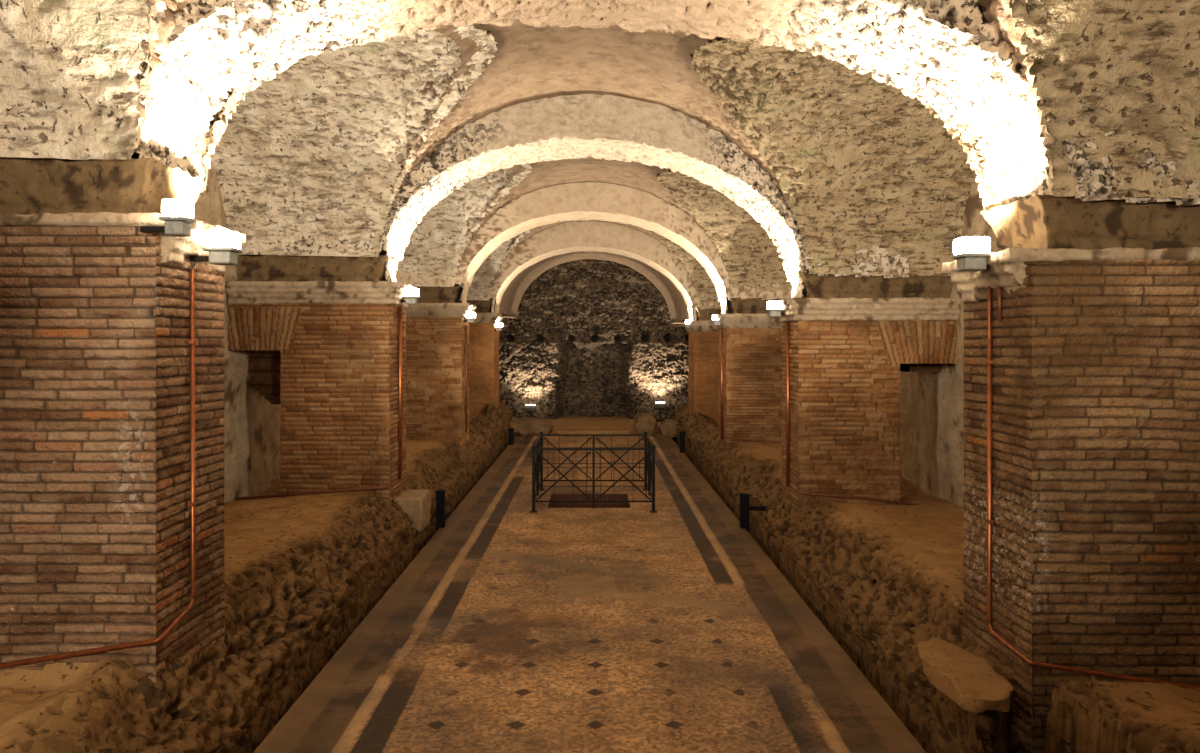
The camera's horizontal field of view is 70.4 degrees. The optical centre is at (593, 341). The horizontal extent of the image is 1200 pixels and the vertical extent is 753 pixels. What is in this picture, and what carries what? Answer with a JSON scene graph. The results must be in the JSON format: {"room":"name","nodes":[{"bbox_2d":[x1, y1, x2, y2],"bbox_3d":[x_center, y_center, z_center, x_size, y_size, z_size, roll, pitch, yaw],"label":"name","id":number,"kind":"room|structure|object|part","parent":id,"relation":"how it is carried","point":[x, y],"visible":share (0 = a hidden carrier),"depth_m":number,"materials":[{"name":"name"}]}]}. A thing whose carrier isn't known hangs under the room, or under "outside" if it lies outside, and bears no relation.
{"room":"underground roman ruins","nodes":[
{"label":"underground roman ruins","id":0,"kind":"room"},
{"bbox_2d":[0,0,165,159],"bbox_3d":[-2.119,-1.614,1.998,2.962,1.564,3.820,0,0,0],"label":"ceiling","id":1,"kind":"structure","parent":0,"point":[62,61],"depth_m":3.82,"materials":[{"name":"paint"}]},
{"bbox_2d":[194,155,280,502],"bbox_3d":[-3.562,-0.200,8.950,0.088,4.600,26.700,0,0,0],"label":"wall","id":2,"kind":"structure","parent":0,"point":[252,432],"depth_m":8.55,"materials":[{"name":"paint"}]},
{"bbox_2d":[0,23,497,256],"bbox_3d":[-2.165,-1.603,6.452,2.870,1.542,3.777,0,0,0],"label":"ceiling","id":3,"kind":"structure","parent":0,"point":[321,145],"depth_m":7.77,"materials":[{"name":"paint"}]},
{"bbox_2d":[0,402,514,752],"bbox_3d":[-2.600,1.740,7.455,2.040,1.094,23.710,0,0,0],"label":"bank","id":4,"kind":"object","parent":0,"point":[285,619],"visible":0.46,"depth_m":5.12,"materials":[{"name":"brown soil"}]},
{"bbox_2d":[0,157,246,682],"bbox_3d":[-2.734,0.508,4.240,1.697,2.745,0.786,0,0,0],"label":"brick pier","id":5,"kind":"object","parent":4,"relation":"on","point":[95,452],"visible":0.79,"depth_m":3.89,"materials":[{"name":"brick"}]},
{"bbox_2d":[0,269,196,667],"bbox_3d":[-2.760,0.625,4.035,1.583,1.971,0.373,0,0,0],"label":"conduit","id":6,"kind":"object","parent":5,"relation":"attached to","point":[192,341],"visible":1,"depth_m":4.19,"materials":[{"name":"orange metal"}]},
{"bbox_2d":[140,199,196,236],"bbox_3d":[-1.910,-0.555,3.800,0.220,0.160,0.108,0,0,0],"label":"floodlight","id":7,"kind":"object","parent":5,"relation":"attached to","point":[177,214],"visible":1,"depth_m":3.76,"materials":[{"name":"white"}]},
{"bbox_3d":[-1.860,-0.595,3.800,0.110,0.081,0.096,0,0,0],"label":"glass","id":8,"kind":"part","parent":7,"relation":"part of","materials":[{"name":"white glass"}]},
{"bbox_2d":[190,231,243,264],"bbox_3d":[-1.883,-0.465,4.220,0.235,0.160,0.135,0,0,0],"label":"floodlight","id":9,"kind":"object","parent":5,"relation":"attached to","point":[223,247],"visible":1,"depth_m":4.17,"materials":[{"name":"white"}]},
{"bbox_3d":[-1.840,-0.504,4.220,0.138,0.081,0.120,0,0,0],"label":"glass","id":10,"kind":"part","parent":9,"relation":"part of","materials":[{"name":"white glass"}]},
{"bbox_2d":[224,255,415,500],"bbox_3d":[-2.753,0.507,8.681,1.735,2.745,0.973,0,0,0],"label":"brick pier","id":11,"kind":"object","parent":4,"relation":"on","point":[319,334],"visible":0.84,"depth_m":8.32,"materials":[{"name":"brick"}]},
{"bbox_2d":[234,486,388,499],"bbox_3d":[-2.750,1.472,8.285,1.502,0.141,0.026,0,0,0],"label":"conduit","id":12,"kind":"object","parent":11,"relation":"attached to","point":[380,487],"visible":1,"depth_m":8.28,"materials":[{"name":"orange metal"}]},
{"bbox_2d":[398,307,401,478],"bbox_3d":[-1.985,0.520,8.700,0.041,1.760,0.041,0,0,22],"label":"conduit","id":13,"kind":"object","parent":11,"relation":"attached to","point":[399,308],"visible":1,"depth_m":8.68,"materials":[{"name":"orange metal"}]},
{"bbox_2d":[401,288,419,303],"bbox_3d":[-1.903,-0.465,8.660,0.235,0.160,0.135,0,0,0],"label":"floodlight","id":14,"kind":"object","parent":11,"relation":"attached to","point":[411,295],"visible":0.88,"depth_m":8.61,"materials":[{"name":"white"}]},
{"bbox_3d":[-1.860,-0.504,8.660,0.138,0.081,0.120,0,0,0],"label":"glass","id":15,"kind":"part","parent":14,"relation":"part of","materials":[{"name":"white glass"}]},
{"bbox_2d":[288,94,908,297],"bbox_3d":[0.006,-1.665,8.753,6.162,2.635,0.944,0,0,0],"label":"stone arch","id":16,"kind":"object","parent":11,"relation":"on","point":[608,127],"visible":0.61,"depth_m":8.33,"materials":[{"name":"beige stone"}]},
{"bbox_2d":[394,490,430,531],"bbox_3d":[-1.859,1.729,8.742,0.286,0.357,0.530,0,0,0],"label":"stone slab","id":17,"kind":"object","parent":4,"relation":"on","point":[417,503],"visible":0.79,"depth_m":8.51,"materials":[{"name":"beige stone"}]},
{"bbox_2d":[406,286,476,445],"bbox_3d":[-2.732,0.509,13.230,1.697,2.742,0.972,0,0,0],"label":"brick pier","id":18,"kind":"object","parent":4,"relation":"on","point":[435,325],"visible":0.65,"depth_m":12.85,"materials":[{"name":"brick"}]},
{"bbox_2d":[465,325,466,431],"bbox_3d":[-1.985,0.570,13.200,0.037,1.660,0.037,0,0,22],"label":"conduit","id":19,"kind":"object","parent":18,"relation":"attached to","point":[465,325],"visible":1,"depth_m":13.18,"materials":[{"name":"orange metal"}]},
{"bbox_2d":[464,312,475,322],"bbox_3d":[-1.942,-0.375,13.100,0.235,0.160,0.135,0,0,0],"label":"floodlight","id":20,"kind":"object","parent":18,"relation":"attached to","point":[470,317],"visible":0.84,"depth_m":13.05,"materials":[{"name":"white"}]},
{"bbox_3d":[-1.900,-0.414,13.100,0.138,0.081,0.120,0,0,0],"label":"glass","id":21,"kind":"part","parent":20,"relation":"part of","materials":[{"name":"white glass"}]},
{"bbox_2d":[396,182,792,313],"bbox_3d":[0.004,-1.645,13.302,6.035,2.653,0.923,0,0,0],"label":"stone arch","id":22,"kind":"object","parent":18,"relation":"on","point":[585,201],"visible":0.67,"depth_m":12.85,"materials":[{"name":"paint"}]},
{"bbox_2d":[415,230,529,299],"bbox_3d":[-2.284,-1.554,15.305,2.631,1.444,3.449,0,0,0],"label":"ceiling","id":23,"kind":"structure","parent":0,"point":[482,278],"depth_m":16.84,"materials":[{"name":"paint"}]},
{"bbox_2d":[458,299,502,415],"bbox_3d":[-2.744,0.509,17.475,1.674,2.742,1.048,0,0,0],"label":"brick pier","id":24,"kind":"object","parent":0,"point":[484,344],"visible":0.39,"depth_m":17.00,"materials":[{"name":"brick"}]},
{"bbox_2d":[495,323,502,330],"bbox_3d":[-1.962,-0.305,17.200,0.235,0.160,0.135,0,0,0],"label":"floodlight","id":25,"kind":"object","parent":24,"relation":"attached to","point":[499,326],"visible":0.87,"depth_m":17.14,"materials":[{"name":"white"}]},
{"bbox_3d":[-1.920,-0.344,17.200,0.138,0.081,0.120,0,0,0],"label":"glass","id":26,"kind":"part","parent":25,"relation":"part of","materials":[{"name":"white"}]},
{"bbox_2d":[469,221,727,320],"bbox_3d":[0.000,-1.616,17.475,5.978,2.591,0.965,0,0,0],"label":"stone arch","id":27,"kind":"object","parent":24,"relation":"on","point":[577,236],"visible":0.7,"depth_m":17.00,"materials":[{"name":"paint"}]},
{"bbox_2d":[258,157,729,286],"bbox_3d":[-0.758,-1.632,10.953,5.685,1.599,3.875,0,0,0],"label":"ceiling","id":28,"kind":"structure","parent":0,"point":[437,244],"depth_m":12.33,"materials":[{"name":"paint"}]},
{"bbox_2d":[490,220,688,285],"bbox_3d":[-0.015,-1.571,15.305,4.279,1.728,3.430,0,0,0],"label":"ceiling","id":29,"kind":"structure","parent":0,"point":[537,229],"depth_m":16.79,"materials":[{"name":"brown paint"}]},
{"bbox_2d":[253,436,926,752],"bbox_3d":[-0.020,2.275,6.850,3.280,0.550,22.500,0,0,0],"label":"floor","id":30,"kind":"structure","parent":0,"point":[513,629],"depth_m":5.64,"materials":[{"name":"stone"}]},
{"bbox_2d":[435,490,445,529],"bbox_3d":[-1.660,1.817,9.200,0.104,0.425,0.104,0,0,0],"label":"post","id":31,"kind":"object","parent":30,"relation":"on","point":[440,494],"visible":0.9,"depth_m":9.15,"materials":[{"name":"black metal"}]},
{"bbox_2d":[508,428,513,444],"bbox_3d":[-1.620,1.857,16.600,0.104,0.345,0.104,0,0,0],"label":"post","id":32,"kind":"object","parent":30,"relation":"on","point":[511,430],"visible":0.84,"depth_m":16.55,"materials":[{"name":"black metal"}]},
{"bbox_2d":[530,432,656,512],"bbox_3d":[-0.005,1.605,10.750,1.490,0.789,1.580,0,0,0],"label":"iron railing","id":33,"kind":"object","parent":30,"relation":"on","point":[537,464],"visible":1,"depth_m":10.01,"materials":[{"name":"black metal"}]},
{"bbox_3d":[-0.710,1.605,10.000,0.080,0.789,0.080,0,0,0],"label":"corner post","id":34,"kind":"part","parent":33,"relation":"part of","materials":[{"name":"black metal"}]},
{"bbox_3d":[-0.710,1.600,10.750,0.026,0.680,0.026,0,0,0],"label":"post","id":35,"kind":"part","parent":33,"relation":"part of","materials":[{"name":"black metal"}]},
{"bbox_3d":[-0.710,1.260,10.750,0.022,0.022,1.500,0,0,0],"label":"rail","id":36,"kind":"part","parent":33,"relation":"part of","materials":[{"name":"black metal"}]},
{"bbox_3d":[-0.710,1.605,11.500,0.080,0.789,0.080,0,0,0],"label":"corner post","id":37,"kind":"part","parent":33,"relation":"part of","materials":[{"name":"black metal"}]},
{"bbox_3d":[-0.005,1.260,10.000,1.410,0.022,0.022,0,0,0],"label":"rail","id":38,"kind":"part","parent":33,"relation":"part of","materials":[{"name":"black metal"}]},
{"bbox_3d":[-0.005,1.600,10.000,0.026,0.680,0.026,0,0,0],"label":"post","id":39,"kind":"part","parent":33,"relation":"part of","materials":[{"name":"black metal"}]},
{"bbox_3d":[-0.005,1.875,11.500,1.410,0.018,0.018,0,0,0],"label":"rail","id":40,"kind":"part","parent":33,"relation":"part of","materials":[{"name":"black metal"}]},
{"bbox_3d":[-0.005,1.875,10.000,1.410,0.018,0.018,0,0,0],"label":"rail","id":41,"kind":"part","parent":33,"relation":"part of","materials":[{"name":"black metal"}]},
{"bbox_3d":[-0.005,1.260,11.500,1.410,0.022,0.022,0,0,0],"label":"rail","id":42,"kind":"part","parent":33,"relation":"part of","materials":[{"name":"black metal"}]},
{"bbox_3d":[0.700,1.605,11.500,0.080,0.789,0.080,0,0,0],"label":"corner post","id":43,"kind":"part","parent":33,"relation":"part of","materials":[{"name":"black metal"}]},
{"bbox_3d":[0.700,1.260,10.750,0.022,0.022,1.500,0,0,0],"label":"rail","id":44,"kind":"part","parent":33,"relation":"part of","materials":[{"name":"black metal"}]},
{"bbox_3d":[0.700,1.600,10.750,0.026,0.680,0.026,0,0,0],"label":"post","id":45,"kind":"part","parent":33,"relation":"part of","materials":[{"name":"black metal"}]},
{"bbox_3d":[0.700,1.605,10.000,0.080,0.789,0.080,0,0,0],"label":"corner post","id":46,"kind":"part","parent":33,"relation":"part of","materials":[{"name":"black metal"}]},
{"bbox_2d":[679,431,684,453],"bbox_3d":[1.600,1.827,15.400,0.104,0.405,0.104,0,0,0],"label":"post","id":47,"kind":"object","parent":30,"relation":"on","point":[682,433],"visible":0.88,"depth_m":15.35,"materials":[{"name":"black metal"}]},
{"bbox_2d":[739,493,767,530],"bbox_3d":[1.716,1.833,9.150,0.297,0.395,0.104,0,0,0],"label":"post","id":48,"kind":"object","parent":30,"relation":"on","point":[745,508],"visible":0.91,"depth_m":9.11,"materials":[{"name":"black metal"}]},
{"bbox_3d":[1.765,1.790,9.150,0.200,0.040,0.060,0,0,0],"label":"arm","id":49,"kind":"part","parent":48,"relation":"part of"},
{"bbox_2d":[127,0,1054,178],"bbox_3d":[-0.009,-1.549,2.000,4.295,1.770,3.800,0,0,0],"label":"ceiling","id":50,"kind":"structure","parent":0,"point":[998,10],"depth_m":3.85,"materials":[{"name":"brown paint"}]},
{"bbox_2d":[491,259,696,419],"bbox_3d":[0.001,-0.150,22.586,7.143,4.500,1.042,0,0,0],"label":"wall","id":51,"kind":"structure","parent":0,"point":[587,337],"depth_m":22.30,"materials":[{"name":"stone"}]},
{"bbox_2d":[200,20,990,260],"bbox_3d":[0.006,-1.548,6.455,4.309,1.775,3.750,0,0,0],"label":"ceiling","id":52,"kind":"structure","parent":0,"point":[530,63],"depth_m":7.40,"materials":[{"name":"brown paint"}]},
{"bbox_2d":[494,251,696,323],"bbox_3d":[0.000,-1.310,20.125,7.140,1.770,4.450,0,0,0],"label":"stone arch","id":53,"kind":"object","parent":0,"point":[511,298],"depth_m":20.67,"materials":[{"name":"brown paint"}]},
{"bbox_2d":[514,417,676,436],"bbox_3d":[0.000,2.020,20.650,7.140,0.001,5.100,0,0,0],"label":"floor","id":54,"kind":"structure","parent":0,"point":[562,422],"depth_m":21.07,"materials":[{"name":"brown stone"}]},
{"bbox_2d":[524,405,535,416],"bbox_3d":[-1.620,1.798,21.600,0.282,0.424,0.240,0,0,0],"label":"floodlight","id":55,"kind":"object","parent":54,"relation":"on","point":[527,407],"visible":0.75,"depth_m":21.53,"materials":[{"name":"white"}]},
{"bbox_2d":[509,417,553,435],"bbox_3d":[-1.438,1.858,18.480,1.140,0.436,0.758,0,0,0],"label":"stone block","id":56,"kind":"object","parent":54,"relation":"on","point":[523,426],"visible":0.63,"depth_m":18.22,"materials":[{"name":"beige stone"}]},
{"bbox_2d":[555,429,629,433],"bbox_3d":[-0.024,1.961,18.450,1.638,0.141,0.506,0,0,0],"label":"threshold step","id":57,"kind":"structure","parent":54,"relation":"on","point":[557,431],"depth_m":18.23,"materials":[{"name":"stone"}]},
{"bbox_2d":[633,413,657,435],"bbox_3d":[1.110,1.809,18.522,0.559,0.550,0.905,0,0,0],"label":"stone block","id":58,"kind":"object","parent":54,"relation":"on","point":[644,422],"visible":0.92,"depth_m":18.14,"materials":[{"name":"beige stone"}]},
{"bbox_2d":[655,402,665,421],"bbox_3d":[1.680,1.768,21.600,0.282,0.484,0.240,0,0,0],"label":"floodlight","id":59,"kind":"object","parent":54,"relation":"on","point":[657,404],"visible":0.9,"depth_m":21.53,"materials":[{"name":"white"}]},
{"bbox_2d":[658,420,676,437],"bbox_3d":[1.776,1.875,18.501,0.780,0.379,0.733,0,0,0],"label":"stone block","id":60,"kind":"object","parent":54,"relation":"on","point":[668,427],"visible":0.48,"depth_m":18.24,"materials":[{"name":"beige stone"}]},
{"bbox_2d":[650,231,726,308],"bbox_3d":[2.284,-1.385,15.300,2.631,1.486,3.460,0,0,0],"label":"ceiling","id":61,"kind":"structure","parent":0,"point":[706,291],"depth_m":16.81,"materials":[{"name":"beige stone"}]},
{"bbox_2d":[684,307,728,419],"bbox_3d":[2.744,0.590,17.474,1.676,2.580,1.049,0,0,0],"label":"brick pier","id":62,"kind":"object","parent":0,"point":[703,379],"visible":0.47,"depth_m":17.01,"materials":[{"name":"brick"}]},
{"bbox_2d":[685,320,691,327],"bbox_3d":[1.962,-0.365,17.200,0.235,0.160,0.135,0,0,0],"label":"floodlight","id":63,"kind":"object","parent":62,"relation":"attached to","point":[687,322],"visible":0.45,"depth_m":17.14,"materials":[{"name":"white"}]},
{"bbox_2d":[656,170,791,298],"bbox_3d":[2.198,-1.413,10.957,2.805,1.543,3.858,0,0,0],"label":"ceiling","id":64,"kind":"structure","parent":0,"point":[748,252],"depth_m":12.45,"materials":[{"name":"beige stone"}]},
{"bbox_2d":[690,38,998,275],"bbox_3d":[2.165,-1.428,6.450,2.870,1.572,3.791,0,0,0],"label":"ceiling","id":65,"kind":"structure","parent":0,"point":[862,162],"depth_m":7.73,"materials":[{"name":"beige stone"}]},
{"bbox_2d":[672,403,1199,752],"bbox_3d":[2.600,1.812,7.455,2.040,0.950,23.710,0,0,0],"label":"bank","id":66,"kind":"object","parent":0,"point":[832,553],"visible":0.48,"depth_m":5.61,"materials":[{"name":"brown soil"}]},
{"bbox_2d":[711,297,783,447],"bbox_3d":[2.732,0.589,13.231,1.695,2.582,0.970,0,0,0],"label":"brick pier","id":67,"kind":"object","parent":66,"relation":"on","point":[752,341],"visible":0.62,"depth_m":12.85,"materials":[{"name":"brick"}]},
{"bbox_2d":[712,315,720,325],"bbox_3d":[1.942,-0.335,13.100,0.235,0.160,0.135,0,0,0],"label":"floodlight","id":68,"kind":"object","parent":67,"relation":"attached to","point":[715,319],"visible":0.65,"depth_m":13.05,"materials":[{"name":"white"}]},
{"bbox_2d":[721,329,722,438],"bbox_3d":[1.985,0.650,13.200,0.037,1.700,0.037,0,0,22],"label":"conduit","id":69,"kind":"object","parent":67,"relation":"attached to","point":[721,329],"visible":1,"depth_m":13.18,"materials":[{"name":"orange metal"}]},
{"bbox_2d":[726,437,781,443],"bbox_3d":[2.750,1.520,12.820,1.503,0.188,0.028,0,0,0],"label":"conduit","id":70,"kind":"object","parent":67,"relation":"attached to","point":[726,437],"visible":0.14,"depth_m":12.81,"materials":[{"name":"brown metal"}]},
{"bbox_2d":[778,272,961,510],"bbox_3d":[2.753,0.587,8.680,1.734,2.586,0.968,0,0,0],"label":"brick pier","id":71,"kind":"object","parent":66,"relation":"on","point":[851,337],"visible":0.92,"depth_m":8.32,"materials":[{"name":"brick"}]},
{"bbox_2d":[766,301,784,316],"bbox_3d":[1.883,-0.335,8.660,0.235,0.160,0.135,0,0,0],"label":"floodlight","id":72,"kind":"object","parent":71,"relation":"attached to","point":[774,308],"visible":0.89,"depth_m":8.61,"materials":[{"name":"white"}]},
{"bbox_3d":[1.840,-0.374,8.660,0.138,0.081,0.120,0,0,0],"label":"glass","id":73,"kind":"part","parent":72,"relation":"part of","materials":[{"name":"white glass"}]},
{"bbox_2d":[786,321,789,486],"bbox_3d":[1.985,0.630,8.700,0.033,1.700,0.033,0,0,22],"label":"conduit","id":74,"kind":"object","parent":71,"relation":"attached to","point":[787,322],"visible":0.88,"depth_m":8.69,"materials":[{"name":"orange metal"}]},
{"bbox_2d":[799,492,918,504],"bbox_3d":[2.750,1.555,8.285,1.503,0.196,0.026,0,0,0],"label":"conduit","id":75,"kind":"object","parent":71,"relation":"attached to","point":[803,493],"visible":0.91,"depth_m":8.28,"materials":[{"name":"orange metal"}]},
{"bbox_2d":[917,638,1013,713],"bbox_3d":[1.732,1.553,4.012,0.331,0.103,0.751,0,0,-3],"label":"stone slab","id":76,"kind":"object","parent":66,"relation":"on","point":[967,678],"visible":1,"depth_m":3.85,"materials":[{"name":"beige stone"}]},
{"bbox_2d":[941,194,1199,752],"bbox_3d":[2.735,0.590,4.240,1.700,2.580,0.787,0,0,0],"label":"brick pier","id":77,"kind":"object","parent":66,"relation":"on","point":[1096,342],"visible":0.84,"depth_m":3.89,"materials":[{"name":"brick"}]},
{"bbox_2d":[2,0,1199,205],"bbox_3d":[0.004,-1.570,4.305,6.393,2.374,0.943,0,0,0],"label":"stone arch","id":78,"kind":"object","parent":77,"relation":"on","point":[947,55],"visible":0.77,"depth_m":4.29,"materials":[{"name":"beige stone"}]},
{"bbox_2d":[951,237,990,271],"bbox_3d":[1.873,-0.425,4.120,0.235,0.160,0.135,0,0,0],"label":"floodlight","id":79,"kind":"object","parent":77,"relation":"attached to","point":[971,253],"visible":0.84,"depth_m":4.07,"materials":[{"name":"white"}]},
{"bbox_3d":[1.830,-0.465,4.120,0.138,0.081,0.120,0,0,0],"label":"glass","id":80,"kind":"part","parent":79,"relation":"part of","materials":[{"name":"white glass"}]},
{"bbox_2d":[998,287,1001,321],"bbox_3d":[1.985,-0.190,4.160,0.017,0.180,0.017,0,0,22],"label":"conduit","id":81,"kind":"object","parent":77,"relation":"attached to","point":[999,288],"visible":0.88,"depth_m":4.15,"materials":[{"name":"orange metal"}]},
{"bbox_2d":[986,286,1199,688],"bbox_3d":[2.760,0.705,4.066,1.582,1.971,0.433,0,0,0],"label":"conduit","id":82,"kind":"object","parent":77,"relation":"attached to","point":[989,521],"visible":1,"depth_m":4.25,"materials":[{"name":"orange metal"}]},
{"bbox_2d":[900,174,1000,506],"bbox_3d":[3.563,-0.200,8.950,0.090,4.600,26.700,0,0,0],"label":"wall","id":83,"kind":"structure","parent":0,"point":[932,403],"depth_m":8.70,"materials":[{"name":"paint"}]},
{"bbox_2d":[1009,0,1199,198],"bbox_3d":[2.119,-1.441,2.000,2.962,1.598,3.841,0,0,0],"label":"ceiling","id":84,"kind":"structure","parent":0,"point":[1127,68],"depth_m":3.79,"materials":[{"name":"beige stone"}]}
]}

